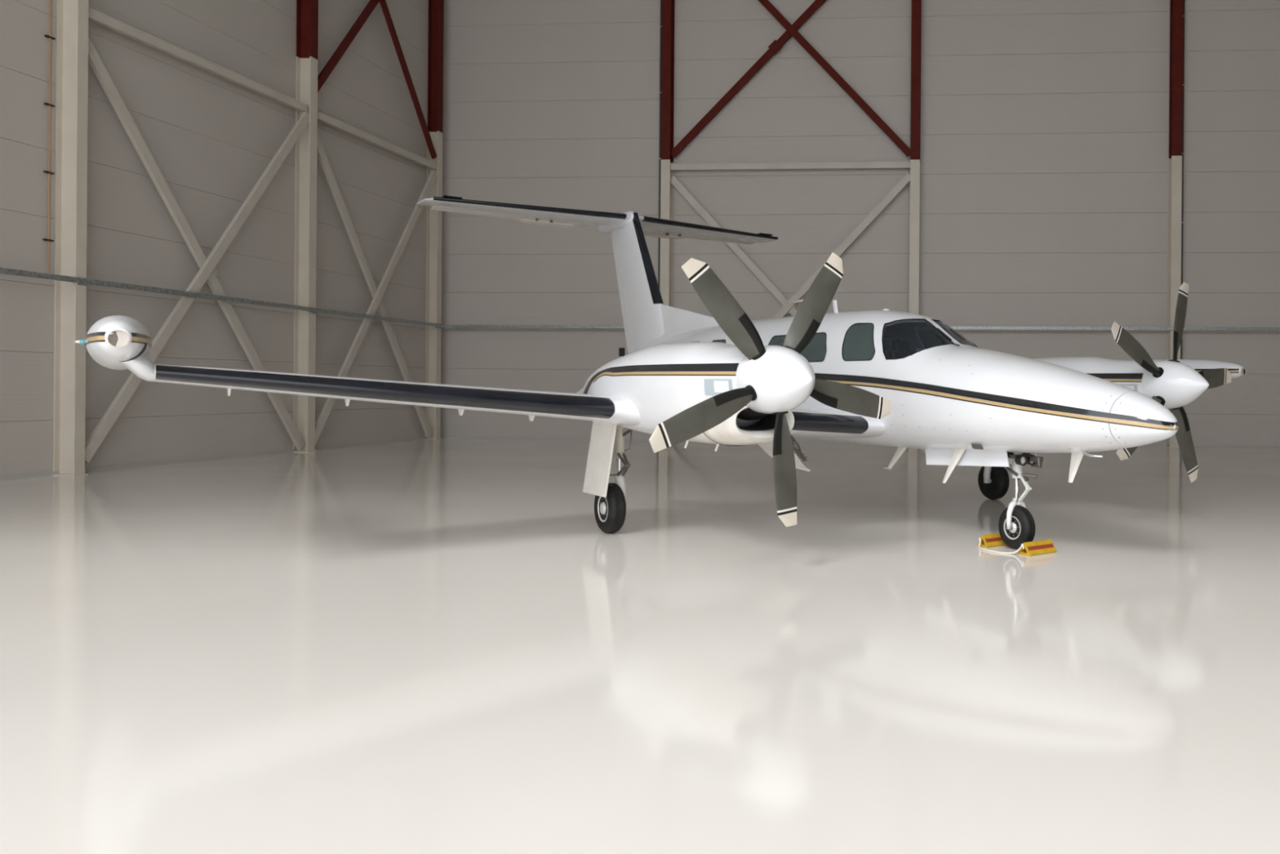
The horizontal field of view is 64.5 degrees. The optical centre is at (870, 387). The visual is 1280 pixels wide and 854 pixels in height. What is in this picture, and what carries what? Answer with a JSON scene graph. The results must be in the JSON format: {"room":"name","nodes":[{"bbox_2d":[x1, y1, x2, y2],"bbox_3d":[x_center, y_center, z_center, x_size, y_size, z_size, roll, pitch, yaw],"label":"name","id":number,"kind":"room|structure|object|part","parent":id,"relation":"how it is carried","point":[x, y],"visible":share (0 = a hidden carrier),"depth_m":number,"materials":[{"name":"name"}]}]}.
{"room":"aircraft hangar","nodes":[
{"label":"aircraft hangar","id":0,"kind":"room"},
{"bbox_2d":[0,0,428,475],"bbox_3d":[-13.914,-6.338,13.529,0.201,15.600,30.640,0,0,4],"label":"wall","id":1,"kind":"structure","parent":0,"point":[211,137],"depth_m":19.74,"materials":[{"name":"grey"}]},
{"bbox_3d":[-13.902,-0.027,13.304,0.040,1.116,6.196,0,0,4],"label":"panel","id":2,"kind":"part","parent":1,"relation":"part of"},
{"bbox_3d":[-13.910,0.998,13.304,0.040,0.926,6.196,0,0,4],"label":"panel","id":3,"kind":"part","parent":1,"relation":"part of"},
{"bbox_3d":[-13.884,-2.267,13.304,0.040,1.116,6.196,0,0,4],"label":"panel","id":4,"kind":"part","parent":1,"relation":"part of","materials":[{"name":"metal"}]},
{"bbox_3d":[-13.893,-1.147,13.304,0.040,1.116,6.196,0,0,4],"label":"panel","id":5,"kind":"part","parent":1,"relation":"part of","materials":[{"name":"metal"}]},
{"bbox_3d":[-13.875,-3.387,13.304,0.040,1.116,6.196,0,0,4],"label":"panel","id":6,"kind":"part","parent":1,"relation":"part of","materials":[{"name":"metal"}]},
{"bbox_3d":[-13.857,-5.627,13.304,0.040,1.116,6.196,0,0,4],"label":"panel","id":7,"kind":"part","parent":1,"relation":"part of","materials":[{"name":"metal"}]},
{"bbox_3d":[-13.866,-4.507,13.304,0.040,1.116,6.196,0,0,4],"label":"panel","id":8,"kind":"part","parent":1,"relation":"part of","materials":[{"name":"metal"}]},
{"bbox_3d":[-13.848,-6.747,13.304,0.040,1.116,6.196,0,0,4],"label":"panel","id":9,"kind":"part","parent":1,"relation":"part of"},
{"bbox_2d":[42,0,55,273],"bbox_3d":[-13.582,-6.960,16.167,0.053,10.150,0.150,0,0,4],"label":"copper pipe","id":10,"kind":"object","parent":1,"relation":"attached to","point":[49,36],"visible":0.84,"depth_m":16.16,"materials":[{"name":"beige"}]},
{"bbox_3d":[-13.451,1.001,19.412,0.040,0.926,6.046,0,0,4],"label":"panel","id":11,"kind":"part","parent":1,"relation":"part of","materials":[{"name":"metal"}]},
{"bbox_3d":[-13.443,-0.024,19.412,0.040,1.116,6.046,0,0,4],"label":"panel","id":12,"kind":"part","parent":1,"relation":"part of","materials":[{"name":"metal"}]},
{"bbox_3d":[-13.434,-1.143,19.412,0.040,1.116,6.046,0,0,4],"label":"panel","id":13,"kind":"part","parent":1,"relation":"part of","materials":[{"name":"metal"}]},
{"bbox_3d":[-13.416,-3.383,19.412,0.040,1.116,6.046,0,0,4],"label":"panel","id":14,"kind":"part","parent":1,"relation":"part of","materials":[{"name":"metal"}]},
{"bbox_3d":[-13.425,-2.264,19.412,0.040,1.116,6.046,0,0,4],"label":"panel","id":15,"kind":"part","parent":1,"relation":"part of","materials":[{"name":"metal"}]},
{"bbox_3d":[-13.407,-4.503,19.412,0.040,1.116,6.046,0,0,4],"label":"panel","id":16,"kind":"part","parent":1,"relation":"part of","materials":[{"name":"metal"}]},
{"bbox_3d":[-13.398,-5.623,19.412,0.040,1.116,6.046,0,0,4],"label":"panel","id":17,"kind":"part","parent":1,"relation":"part of","materials":[{"name":"metal"}]},
{"bbox_3d":[-13.389,-6.743,19.412,0.040,1.116,6.046,0,0,4],"label":"panel","id":18,"kind":"part","parent":1,"relation":"part of","materials":[{"name":"metal"}]},
{"bbox_2d":[0,436,427,480],"bbox_3d":[-13.864,1.428,13.486,0.029,0.070,30.570,0,0,4],"label":"baseboard","id":19,"kind":"structure","parent":1,"relation":"attached to","point":[228,456],"depth_m":19.25,"materials":[{"name":"grey"}]},
{"bbox_3d":[-13.380,-7.863,19.412,0.040,1.116,6.046,0,0,4],"label":"panel","id":20,"kind":"part","parent":1,"relation":"part of","materials":[{"name":"metal"}]},
{"bbox_3d":[-13.371,-8.983,19.412,0.040,1.116,6.046,0,0,4],"label":"panel","id":21,"kind":"part","parent":1,"relation":"part of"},
{"bbox_3d":[-12.978,-0.020,25.594,0.040,1.116,6.346,0,0,4],"label":"panel","id":22,"kind":"part","parent":1,"relation":"part of","materials":[{"name":"metal"}]},
{"bbox_3d":[-12.986,1.005,25.594,0.040,0.926,6.346,0,0,4],"label":"panel","id":23,"kind":"part","parent":1,"relation":"part of","materials":[{"name":"metal"}]},
{"bbox_3d":[-12.969,-1.140,25.594,0.040,1.116,6.346,0,0,4],"label":"panel","id":24,"kind":"part","parent":1,"relation":"part of","materials":[{"name":"metal"}]},
{"bbox_3d":[-12.951,-3.380,25.594,0.040,1.116,6.346,0,0,4],"label":"panel","id":25,"kind":"part","parent":1,"relation":"part of","materials":[{"name":"metal"}]},
{"bbox_3d":[-12.960,-2.260,25.594,0.040,1.116,6.346,0,0,4],"label":"panel","id":26,"kind":"part","parent":1,"relation":"part of","materials":[{"name":"metal"}]},
{"bbox_3d":[-12.933,-5.620,25.594,0.040,1.116,6.346,0,0,4],"label":"panel","id":27,"kind":"part","parent":1,"relation":"part of","materials":[{"name":"metal"}]},
{"bbox_3d":[-12.942,-4.500,25.594,0.040,1.116,6.346,0,0,4],"label":"panel","id":28,"kind":"part","parent":1,"relation":"part of","materials":[{"name":"metal"}]},
{"bbox_3d":[-12.924,-6.740,25.594,0.040,1.116,6.346,0,0,4],"label":"panel","id":29,"kind":"part","parent":1,"relation":"part of","materials":[{"name":"metal"}]},
{"bbox_3d":[-12.915,-7.860,25.594,0.040,1.116,6.346,0,0,4],"label":"panel","id":30,"kind":"part","parent":1,"relation":"part of","materials":[{"name":"metal"}]},
{"bbox_3d":[-12.906,-8.979,25.594,0.040,1.116,6.346,0,0,4],"label":"panel","id":31,"kind":"part","parent":1,"relation":"part of","materials":[{"name":"metal"}]},
{"bbox_3d":[-12.898,-10.100,25.594,0.040,1.116,6.346,0,0,4],"label":"panel","id":32,"kind":"part","parent":1,"relation":"part of","materials":[{"name":"metal"}]},
{"bbox_3d":[-12.889,-11.220,25.594,0.040,1.116,6.346,0,0,4],"label":"panel","id":33,"kind":"part","parent":1,"relation":"part of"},
{"bbox_2d":[0,438,1279,853],"bbox_3d":[4.568,1.711,12.116,37.400,0.200,31.000,0,0,4],"label":"floor","id":34,"kind":"structure","parent":0,"point":[442,646],"depth_m":5.66,"materials":[{"name":"concrete"}]},
{"bbox_2d":[53,0,88,475],"bbox_3d":[-13.388,-6.333,16.398,0.410,15.600,0.260,0,0,4],"label":"steel column","id":35,"kind":"structure","parent":34,"relation":"on","point":[72,15],"depth_m":16.39,"materials":[{"name":"metal"}]},
{"bbox_3d":[-13.450,1.456,16.398,0.410,0.020,0.260,0,0,4],"label":"plate","id":36,"kind":"part","parent":35,"relation":"part of","materials":[{"name":"beige metal"}]},
{"bbox_2d":[0,267,444,328],"bbox_3d":[-13.506,-1.787,13.316,0.081,0.125,30.080,0,0,4],"label":"wall rail","id":37,"kind":"object","parent":35,"relation":"attached to","point":[82,282],"visible":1,"depth_m":18.71,"materials":[{"name":"metal"}]},
{"bbox_2d":[293,0,318,452],"bbox_3d":[-12.949,-6.330,22.442,0.380,15.600,0.320,0,0,4],"label":"steel column","id":38,"kind":"structure","parent":34,"relation":"on","point":[307,11],"depth_m":22.43,"materials":[{"name":"metal"}]},
{"bbox_2d":[84,35,309,462],"bbox_3d":[-13.159,-2.441,19.432,0.166,7.697,5.920,0,0,4],"label":"brace","id":39,"kind":"object","parent":38,"relation":"attached to","point":[207,272],"visible":0.93,"depth_m":18.80,"materials":[{"name":"grey metal"}]},
{"bbox_3d":[-13.160,-2.316,19.432,0.020,0.424,0.424,0,0,4],"label":"gusset plate","id":40,"kind":"part","parent":39,"relation":"part of","materials":[{"name":"grey metal"}]},
{"bbox_2d":[88,7,307,112],"bbox_3d":[-13.149,-6.391,19.434,0.122,0.170,5.830,0,0,4],"label":"horizontal beam","id":41,"kind":"structure","parent":38,"relation":"attached to","point":[95,16],"depth_m":18.85,"materials":[{"name":"grey metal"}]},
{"bbox_3d":[-13.011,1.460,22.442,0.380,0.020,0.320,0,0,4],"label":"plate","id":42,"kind":"part","parent":38,"relation":"part of","materials":[{"name":"beige metal"}]},
{"bbox_2d":[315,134,436,444],"bbox_3d":[-12.724,-2.388,25.216,0.166,7.591,5.484,0,0,4],"label":"brace","id":43,"kind":"object","parent":38,"relation":"attached to","point":[376,294],"visible":0.95,"depth_m":24.84,"materials":[{"name":"grey metal"}]},
{"bbox_2d":[317,0,436,159],"bbox_3d":[-12.663,-10.053,25.216,0.166,7.054,5.465,0,0,4],"label":"brace","id":44,"kind":"object","parent":38,"relation":"attached to","point":[352,33],"visible":0.85,"depth_m":25.29,"materials":[{"name":"metal"}]},
{"bbox_2d":[425,0,444,439],"bbox_3d":[-12.537,-6.327,28.127,0.350,15.600,0.320,0,0,4],"label":"steel column","id":45,"kind":"structure","parent":34,"relation":"on","point":[436,7],"depth_m":28.12,"materials":[{"name":"metal"}]},
{"bbox_2d":[317,111,436,169],"bbox_3d":[-12.710,-6.348,25.282,0.120,0.170,5.500,0,0,4],"label":"horizontal beam","id":46,"kind":"structure","parent":45,"relation":"attached to","point":[322,117],"depth_m":24.94,"materials":[{"name":"grey metal"}]},
{"bbox_2d":[75,195,1245,549],"bbox_3d":[-1.273,-0.747,13.201,14.596,4.566,12.590,0,0,-37],"label":"airplane","id":47,"kind":"object","parent":34,"relation":"on","point":[902,380],"visible":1,"depth_m":9.37,"materials":[{"name":"white paint"}]},
{"bbox_2d":[80,339,84,344],"bbox_3d":[-6.134,-0.358,7.600,0.040,0.044,0.044,0,0,-37],"label":"light","id":48,"kind":"object","parent":47,"relation":"on","point":[82,341],"depth_m":7.59,"materials":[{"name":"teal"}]},
{"bbox_2d":[106,328,129,347],"bbox_3d":[-5.297,-0.346,6.874,0.132,0.132,0.026,0,0,-37],"label":"landing light","id":49,"kind":"object","parent":47,"relation":"attached to","point":[115,338],"depth_m":6.87,"materials":[{"name":"beige"}]},
{"bbox_3d":[-6.568,-0.367,8.540,0.426,0.426,4.178,0,0,-37],"label":"tip tank","id":50,"kind":"part","parent":47,"relation":"part of","materials":[{"name":"metal"}]},
{"bbox_3d":[-2.864,0.739,10.319,0.042,0.795,0.825,0,0,-37],"label":"gear door","id":51,"kind":"part","parent":47,"relation":"part of","materials":[{"name":"white paint"}]},
{"bbox_3d":[-2.697,0.502,10.480,0.112,0.501,0.110,0,0,-37],"label":"strut leg","id":52,"kind":"part","parent":47,"relation":"part of","materials":[{"name":"beige paint"}]},
{"bbox_2d":[618,347,625,356],"bbox_3d":[-4.405,-0.636,17.303,0.040,0.150,0.170,0,0,-37],"label":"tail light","id":53,"kind":"object","parent":47,"relation":"attached to","point":[621,350],"depth_m":17.26,"materials":[{"name":"black"}]},
{"bbox_3d":[-1.292,0.236,7.716,0.983,0.527,0.099,0,0,-37],"label":"blade","id":54,"kind":"part","parent":47,"relation":"part of","materials":[{"name":"grey paint"}]},
{"bbox_3d":[-1.288,-0.006,8.262,0.389,0.140,0.030,0,0,42],"label":"access panel","id":55,"kind":"part","parent":47,"relation":"part of","materials":[{"name":"grey"}]},
{"bbox_3d":[-1.161,-0.599,7.810,0.779,0.830,0.099,0,0,-37],"label":"blade","id":56,"kind":"part","parent":47,"relation":"part of","materials":[{"name":"grey paint"}]},
{"bbox_3d":[-1.027,0.730,11.026,0.030,0.347,1.220,0,0,-37],"label":"wheel well door","id":57,"kind":"part","parent":47,"relation":"part of","materials":[{"name":"white paint"}]},
{"bbox_3d":[-0.725,0.643,8.158,0.081,1.039,0.265,0,0,37],"label":"blade","id":58,"kind":"part","parent":47,"relation":"part of","materials":[{"name":"grey paint"}]},
{"bbox_3d":[-0.484,-0.699,8.326,0.608,0.954,0.099,0,0,-37],"label":"blade","id":59,"kind":"part","parent":47,"relation":"part of","materials":[{"name":"grey paint"}]},
{"bbox_3d":[-0.212,0.099,8.539,1.037,0.358,0.099,0,0,-37],"label":"blade","id":60,"kind":"part","parent":47,"relation":"part of","materials":[{"name":"grey paint"}]},
{"bbox_3d":[0.508,-0.067,11.306,0.380,0.970,0.570,0,0,-37],"label":"cabin seat","id":61,"kind":"part","parent":47,"relation":"part of","materials":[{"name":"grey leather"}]},
{"bbox_3d":[0.983,-0.518,10.799,0.579,0.451,0.746,0,0,-37],"label":"windshield pane","id":62,"kind":"part","parent":47,"relation":"part of","materials":[{"name":"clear glass"}]},
{"bbox_3d":[0.963,0.712,9.916,0.037,0.210,1.260,0,0,-37],"label":"nose gear door","id":63,"kind":"part","parent":47,"relation":"part of","materials":[{"name":"white paint"}]},
{"bbox_2d":[970,443,983,449],"bbox_3d":[1.037,0.570,9.469,0.040,0.055,0.140,0,0,-37],"label":"vent grille","id":64,"kind":"object","parent":47,"relation":"attached to","point":[975,446],"depth_m":9.46,"materials":[{"name":"silver metal"}]},
{"bbox_3d":[1.390,1.238,9.578,0.133,0.288,0.068,0,0,-37],"label":"fork arm","id":65,"kind":"part","parent":47,"relation":"part of","materials":[{"name":"white"}]},
{"bbox_3d":[1.449,0.706,9.620,0.110,0.360,0.110,0,0,-37],"label":"strut leg","id":66,"kind":"part","parent":47,"relation":"part of","materials":[{"name":"white"}]},
{"bbox_2d":[1014,455,1027,465],"bbox_3d":[1.455,0.701,9.464,0.100,0.100,0.095,0,0,-37],"label":"light","id":67,"kind":"object","parent":47,"relation":"attached to","point":[1019,460],"depth_m":9.44,"materials":[{"name":"beige"}]},
{"bbox_3d":[1.500,1.238,9.662,0.133,0.288,0.068,0,0,-37],"label":"fork arm","id":68,"kind":"part","parent":47,"relation":"part of","materials":[{"name":"white"}]},
{"bbox_3d":[1.292,0.714,10.167,0.037,0.210,1.260,0,0,-37],"label":"nose gear door","id":69,"kind":"part","parent":47,"relation":"part of","materials":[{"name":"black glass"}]},
{"bbox_2d":[1025,454,1035,465],"bbox_3d":[1.554,0.702,9.540,0.100,0.100,0.095,0,0,-37],"label":"light","id":70,"kind":"object","parent":47,"relation":"on","point":[1029,459],"depth_m":9.49,"materials":[{"name":"beige"}]},
{"bbox_3d":[2.982,0.028,11.521,0.389,0.140,0.030,0,0,42],"label":"access panel","id":71,"kind":"part","parent":47,"relation":"part of","materials":[{"name":"grey"}]},
{"bbox_3d":[3.014,-0.421,10.998,0.938,0.626,0.099,0,0,-37],"label":"blade","id":72,"kind":"part","parent":47,"relation":"part of","materials":[{"name":"grey paint"}]},
{"bbox_3d":[3.057,0.428,11.036,0.852,0.754,0.099,0,0,-37],"label":"blade","id":73,"kind":"part","parent":47,"relation":"part of","materials":[{"name":"grey paint"}]},
{"bbox_3d":[3.625,-0.733,11.482,0.089,1.030,0.349,0,0,43],"label":"blade","id":74,"kind":"part","parent":47,"relation":"part of","materials":[{"name":"grey paint"}]},
{"bbox_3d":[3.723,0.632,11.546,0.523,0.996,0.099,0,0,-37],"label":"blade","id":75,"kind":"part","parent":47,"relation":"part of","materials":[{"name":"grey paint"}]},
{"bbox_3d":[4.615,-0.277,17.077,0.426,0.426,4.178,0,0,-37],"label":"tip tank","id":76,"kind":"part","parent":47,"relation":"part of","materials":[{"name":"metal"}]},
{"bbox_3d":[4.068,-0.112,11.805,1.041,0.277,0.099,0,0,-37],"label":"blade","id":77,"kind":"part","parent":47,"relation":"part of","materials":[{"name":"grey paint"}]},
{"bbox_2d":[1240,367,1245,375],"bbox_3d":[5.887,-0.257,15.411,0.132,0.132,0.026,0,0,-37],"label":"landing light","id":78,"kind":"object","parent":47,"relation":"attached to","point":[1242,371],"depth_m":15.40,"materials":[{"name":"beige"}]},
{"bbox_2d":[659,0,675,306],"bbox_3d":[-5.844,-6.273,28.050,0.330,15.600,0.380,0,0,4],"label":"steel column","id":79,"kind":"structure","parent":34,"relation":"on","point":[668,6],"depth_m":27.89,"materials":[{"name":"metal"}]},
{"bbox_2d":[670,161,910,170],"bbox_3d":[-2.295,-6.305,27.759,6.880,0.170,0.120,0,0,4],"label":"horizontal beam","id":80,"kind":"structure","parent":79,"relation":"attached to","point":[873,165],"depth_m":27.70,"materials":[{"name":"grey metal"}]},
{"bbox_2d":[670,173,910,318],"bbox_3d":[-2.324,-2.320,27.736,6.996,7.486,0.166,0,0,4],"label":"brace","id":81,"kind":"object","parent":79,"relation":"attached to","point":[786,308],"visible":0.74,"depth_m":27.67,"materials":[{"name":"grey metal"}]},
{"bbox_3d":[-2.324,-2.320,27.736,0.424,0.424,0.020,0,0,4],"label":"gusset plate","id":82,"kind":"part","parent":81,"relation":"part of","materials":[{"name":"grey metal"}]},
{"bbox_2d":[445,324,1279,330],"bbox_3d":[5.869,-1.632,27.002,36.490,0.125,0.081,0,0,4],"label":"wall rail","id":83,"kind":"object","parent":79,"relation":"attached to","point":[451,326],"visible":0.47,"depth_m":27.10,"materials":[{"name":"metal"}]},
{"bbox_2d":[909,0,921,314],"bbox_3d":[1.266,-6.216,27.516,0.330,15.600,0.380,0,0,4],"label":"steel column","id":84,"kind":"structure","parent":34,"relation":"on","point":[916,16],"depth_m":27.36,"materials":[{"name":"metal"}]},
{"bbox_2d":[670,0,910,158],"bbox_3d":[-2.265,-9.670,27.736,6.994,6.289,0.166,0,0,4],"label":"brace","id":85,"kind":"object","parent":84,"relation":"attached to","point":[791,29],"visible":1,"depth_m":27.70,"materials":[{"name":"metal"}]},
{"bbox_3d":[-2.704,-9.698,27.770,0.424,0.424,0.020,0,0,4],"label":"gusset plate","id":86,"kind":"part","parent":85,"relation":"part of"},
{"bbox_2d":[977,533,1005,546],"bbox_3d":[1.252,1.525,9.837,0.340,0.116,0.143,0,0,-37],"label":"chock","id":87,"kind":"object","parent":34,"relation":"on","point":[988,540],"visible":0.71,"depth_m":9.77,"materials":[{"name":"yellow paint"}]},
{"bbox_2d":[978,537,1024,553],"bbox_3d":[1.229,1.528,9.452,0.148,0.110,0.606,0,0,-37],"label":"rope","id":88,"kind":"object","parent":34,"relation":"on","point":[980,539],"visible":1,"depth_m":9.35,"materials":[{"name":"beige"}]},
{"bbox_2d":[1017,538,1056,555],"bbox_3d":[1.607,1.528,9.381,0.370,0.117,0.157,0,0,-37],"label":"chock","id":89,"kind":"object","parent":34,"relation":"on","point":[1045,546],"visible":1,"depth_m":9.32,"materials":[{"name":"yellow paint"}]},
{"bbox_2d":[1165,0,1183,448],"bbox_3d":[8.435,-6.159,26.977,0.340,15.600,0.380,0,0,4],"label":"steel column","id":90,"kind":"structure","parent":34,"relation":"on","point":[1176,6],"depth_m":26.82,"materials":[{"name":"metal"}]},
{"bbox_2d":[440,0,1279,445],"bbox_3d":[5.785,-6.180,27.473,37.400,15.600,0.208,0,0,4],"label":"wall","id":91,"kind":"structure","parent":0,"point":[1044,139],"depth_m":27.77,"materials":[{"name":"grey"}]},
{"bbox_3d":[-9.299,0.010,28.522,6.856,1.116,0.040,0,0,4],"label":"panel","id":92,"kind":"part","parent":91,"relation":"part of","materials":[{"name":"metal"}]},
{"bbox_3d":[-9.281,-2.230,28.522,6.856,1.116,0.040,0,0,4],"label":"panel","id":93,"kind":"part","parent":91,"relation":"part of","materials":[{"name":"metal"}]},
{"bbox_3d":[-9.290,-1.110,28.522,6.856,1.116,0.040,0,0,4],"label":"panel","id":94,"kind":"part","parent":91,"relation":"part of","materials":[{"name":"metal"}]},
{"bbox_3d":[-9.307,1.035,28.522,6.856,0.926,0.040,0,0,4],"label":"panel","id":95,"kind":"part","parent":91,"relation":"part of","materials":[{"name":"metal"}]},
{"bbox_3d":[-9.263,-4.470,28.522,6.856,1.116,0.040,0,0,4],"label":"panel","id":96,"kind":"part","parent":91,"relation":"part of","materials":[{"name":"metal"}]},
{"bbox_3d":[-9.272,-3.350,28.522,6.856,1.116,0.040,0,0,4],"label":"panel","id":97,"kind":"part","parent":91,"relation":"part of","materials":[{"name":"metal"}]},
{"bbox_3d":[-9.254,-5.590,28.522,6.856,1.116,0.040,0,0,4],"label":"panel","id":98,"kind":"part","parent":91,"relation":"part of","materials":[{"name":"metal"}]},
{"bbox_3d":[-9.236,-7.830,28.522,6.856,1.116,0.040,0,0,4],"label":"panel","id":99,"kind":"part","parent":91,"relation":"part of","materials":[{"name":"metal"}]},
{"bbox_3d":[-9.245,-6.710,28.522,6.856,1.116,0.040,0,0,4],"label":"panel","id":100,"kind":"part","parent":91,"relation":"part of","materials":[{"name":"metal"}]},
{"bbox_3d":[-9.227,-8.950,28.522,6.856,1.116,0.040,0,0,4],"label":"panel","id":101,"kind":"part","parent":91,"relation":"part of","materials":[{"name":"metal"}]},
{"bbox_3d":[-9.209,-11.190,28.522,6.856,1.116,0.040,0,0,4],"label":"panel","id":102,"kind":"part","parent":91,"relation":"part of","materials":[{"name":"metal"}]},
{"bbox_3d":[-9.218,-10.070,28.522,6.856,1.116,0.040,0,0,4],"label":"panel","id":103,"kind":"part","parent":91,"relation":"part of","materials":[{"name":"metal"}]},
{"bbox_2d":[657,0,662,288],"bbox_3d":[-6.043,-5.425,28.157,0.080,13.700,0.203,0,0,4],"label":"vertical cable","id":104,"kind":"object","parent":91,"relation":"attached to","point":[660,26],"visible":0.42,"depth_m":28.06,"materials":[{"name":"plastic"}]},
{"bbox_3d":[-2.296,-3.295,27.998,7.126,1.116,0.040,0,0,4],"label":"panel","id":105,"kind":"part","parent":91,"relation":"part of","materials":[{"name":"metal"}]},
{"bbox_3d":[-2.305,-2.175,27.998,7.126,1.116,0.040,0,0,4],"label":"panel","id":106,"kind":"part","parent":91,"relation":"part of","materials":[{"name":"metal"}]},
{"bbox_3d":[-2.288,-4.414,27.998,7.126,1.116,0.040,0,0,4],"label":"panel","id":107,"kind":"part","parent":91,"relation":"part of","materials":[{"name":"metal"}]},
{"bbox_3d":[-2.270,-6.654,27.998,7.126,1.116,0.040,0,0,4],"label":"panel","id":108,"kind":"part","parent":91,"relation":"part of","materials":[{"name":"metal"}]},
{"bbox_3d":[-2.279,-5.534,27.998,7.126,1.116,0.040,0,0,4],"label":"panel","id":109,"kind":"part","parent":91,"relation":"part of","materials":[{"name":"metal"}]},
{"bbox_3d":[-2.261,-7.774,27.998,7.126,1.116,0.040,0,0,4],"label":"panel","id":110,"kind":"part","parent":91,"relation":"part of","materials":[{"name":"metal"}]},
{"bbox_3d":[-2.243,-10.014,27.998,7.126,1.116,0.040,0,0,4],"label":"panel","id":111,"kind":"part","parent":91,"relation":"part of","materials":[{"name":"metal"}]},
{"bbox_3d":[-2.252,-8.894,27.998,7.126,1.116,0.040,0,0,4],"label":"panel","id":112,"kind":"part","parent":91,"relation":"part of","materials":[{"name":"metal"}]},
{"bbox_3d":[-2.234,-11.134,27.998,7.126,1.116,0.040,0,0,4],"label":"panel","id":113,"kind":"part","parent":91,"relation":"part of","materials":[{"name":"metal"}]},
{"bbox_2d":[440,435,1279,448],"bbox_3d":[5.724,1.585,27.357,36.980,0.070,0.047,0,0,4],"label":"baseboard","id":114,"kind":"structure","parent":91,"relation":"attached to","point":[441,437],"depth_m":28.28,"materials":[{"name":"grey"}]},
{"bbox_3d":[4.834,-2.117,27.461,7.186,1.116,0.040,0,0,4],"label":"panel","id":115,"kind":"part","parent":91,"relation":"part of","materials":[{"name":"metal"}]},
{"bbox_3d":[4.852,-4.357,27.461,7.186,1.116,0.040,0,0,4],"label":"panel","id":116,"kind":"part","parent":91,"relation":"part of","materials":[{"name":"metal"}]},
{"bbox_3d":[4.843,-3.237,27.461,7.186,1.116,0.040,0,0,4],"label":"panel","id":117,"kind":"part","parent":91,"relation":"part of","materials":[{"name":"metal"}]},
{"bbox_3d":[4.870,-6.597,27.461,7.186,1.116,0.040,0,0,4],"label":"panel","id":118,"kind":"part","parent":91,"relation":"part of","materials":[{"name":"metal"}]},
{"bbox_3d":[4.861,-5.477,27.461,7.186,1.116,0.040,0,0,4],"label":"panel","id":119,"kind":"part","parent":91,"relation":"part of","materials":[{"name":"metal"}]},
{"bbox_3d":[4.879,-7.717,27.461,7.186,1.116,0.040,0,0,4],"label":"panel","id":120,"kind":"part","parent":91,"relation":"part of","materials":[{"name":"metal"}]},
{"bbox_3d":[4.897,-9.957,27.461,7.186,1.116,0.040,0,0,4],"label":"panel","id":121,"kind":"part","parent":91,"relation":"part of","materials":[{"name":"metal"}]},
{"bbox_3d":[4.888,-8.837,27.461,7.186,1.116,0.040,0,0,4],"label":"panel","id":122,"kind":"part","parent":91,"relation":"part of","materials":[{"name":"metal"}]},
{"bbox_3d":[4.906,-11.077,27.461,7.186,1.116,0.040,0,0,4],"label":"panel","id":123,"kind":"part","parent":91,"relation":"part of","materials":[{"name":"metal"}]},
{"bbox_3d":[4.825,-0.997,27.461,7.186,1.116,0.040,0,0,4],"label":"panel","id":124,"kind":"part","parent":91,"relation":"part of","materials":[{"name":"metal"}]},
{"bbox_3d":[4.808,1.147,27.461,7.186,0.926,0.040,0,0,4],"label":"panel","id":125,"kind":"part","parent":91,"relation":"part of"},
{"bbox_2d":[1180,0,1185,359],"bbox_3d":[8.625,-5.307,27.055,0.080,13.700,0.203,0,0,4],"label":"vertical cable","id":126,"kind":"object","parent":91,"relation":"attached to","point":[1184,15],"visible":0.52,"depth_m":26.95,"materials":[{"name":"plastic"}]},
{"bbox_3d":[12.010,-0.940,26.921,7.216,1.116,0.040,0,0,4],"label":"panel","id":127,"kind":"part","parent":91,"relation":"part of","materials":[{"name":"metal"}]},
{"bbox_3d":[12.046,-5.420,26.921,7.216,1.116,0.040,0,0,4],"label":"panel","id":128,"kind":"part","parent":91,"relation":"part of","materials":[{"name":"metal"}]},
{"bbox_3d":[12.037,-4.300,26.921,7.216,1.116,0.040,0,0,4],"label":"panel","id":129,"kind":"part","parent":91,"relation":"part of","materials":[{"name":"metal"}]},
{"bbox_3d":[12.028,-3.180,26.921,7.216,1.116,0.040,0,0,4],"label":"panel","id":130,"kind":"part","parent":91,"relation":"part of","materials":[{"name":"metal"}]},
{"bbox_3d":[12.019,-2.060,26.921,7.216,1.116,0.040,0,0,4],"label":"panel","id":131,"kind":"part","parent":91,"relation":"part of","materials":[{"name":"metal"}]},
{"bbox_3d":[12.001,0.180,26.921,7.216,1.116,0.040,0,0,4],"label":"panel","id":132,"kind":"part","parent":91,"relation":"part of","materials":[{"name":"metal"}]},
{"bbox_3d":[12.063,-7.660,26.921,7.216,1.116,0.040,0,0,4],"label":"panel","id":133,"kind":"part","parent":91,"relation":"part of","materials":[{"name":"metal"}]},
{"bbox_3d":[12.055,-6.540,26.921,7.216,1.116,0.040,0,0,4],"label":"panel","id":134,"kind":"part","parent":91,"relation":"part of","materials":[{"name":"metal"}]},
{"bbox_3d":[12.090,-11.020,26.921,7.216,1.116,0.040,0,0,4],"label":"panel","id":135,"kind":"part","parent":91,"relation":"part of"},
{"bbox_3d":[12.081,-9.900,26.921,7.216,1.116,0.040,0,0,4],"label":"panel","id":136,"kind":"part","parent":91,"relation":"part of","materials":[{"name":"metal"}]},
{"bbox_3d":[12.072,-8.780,26.921,7.216,1.116,0.040,0,0,4],"label":"panel","id":137,"kind":"part","parent":91,"relation":"part of","materials":[{"name":"metal"}]},
{"bbox_3d":[11.993,1.205,26.921,7.216,0.926,0.040,0,0,4],"label":"panel","id":138,"kind":"part","parent":91,"relation":"part of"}
]}

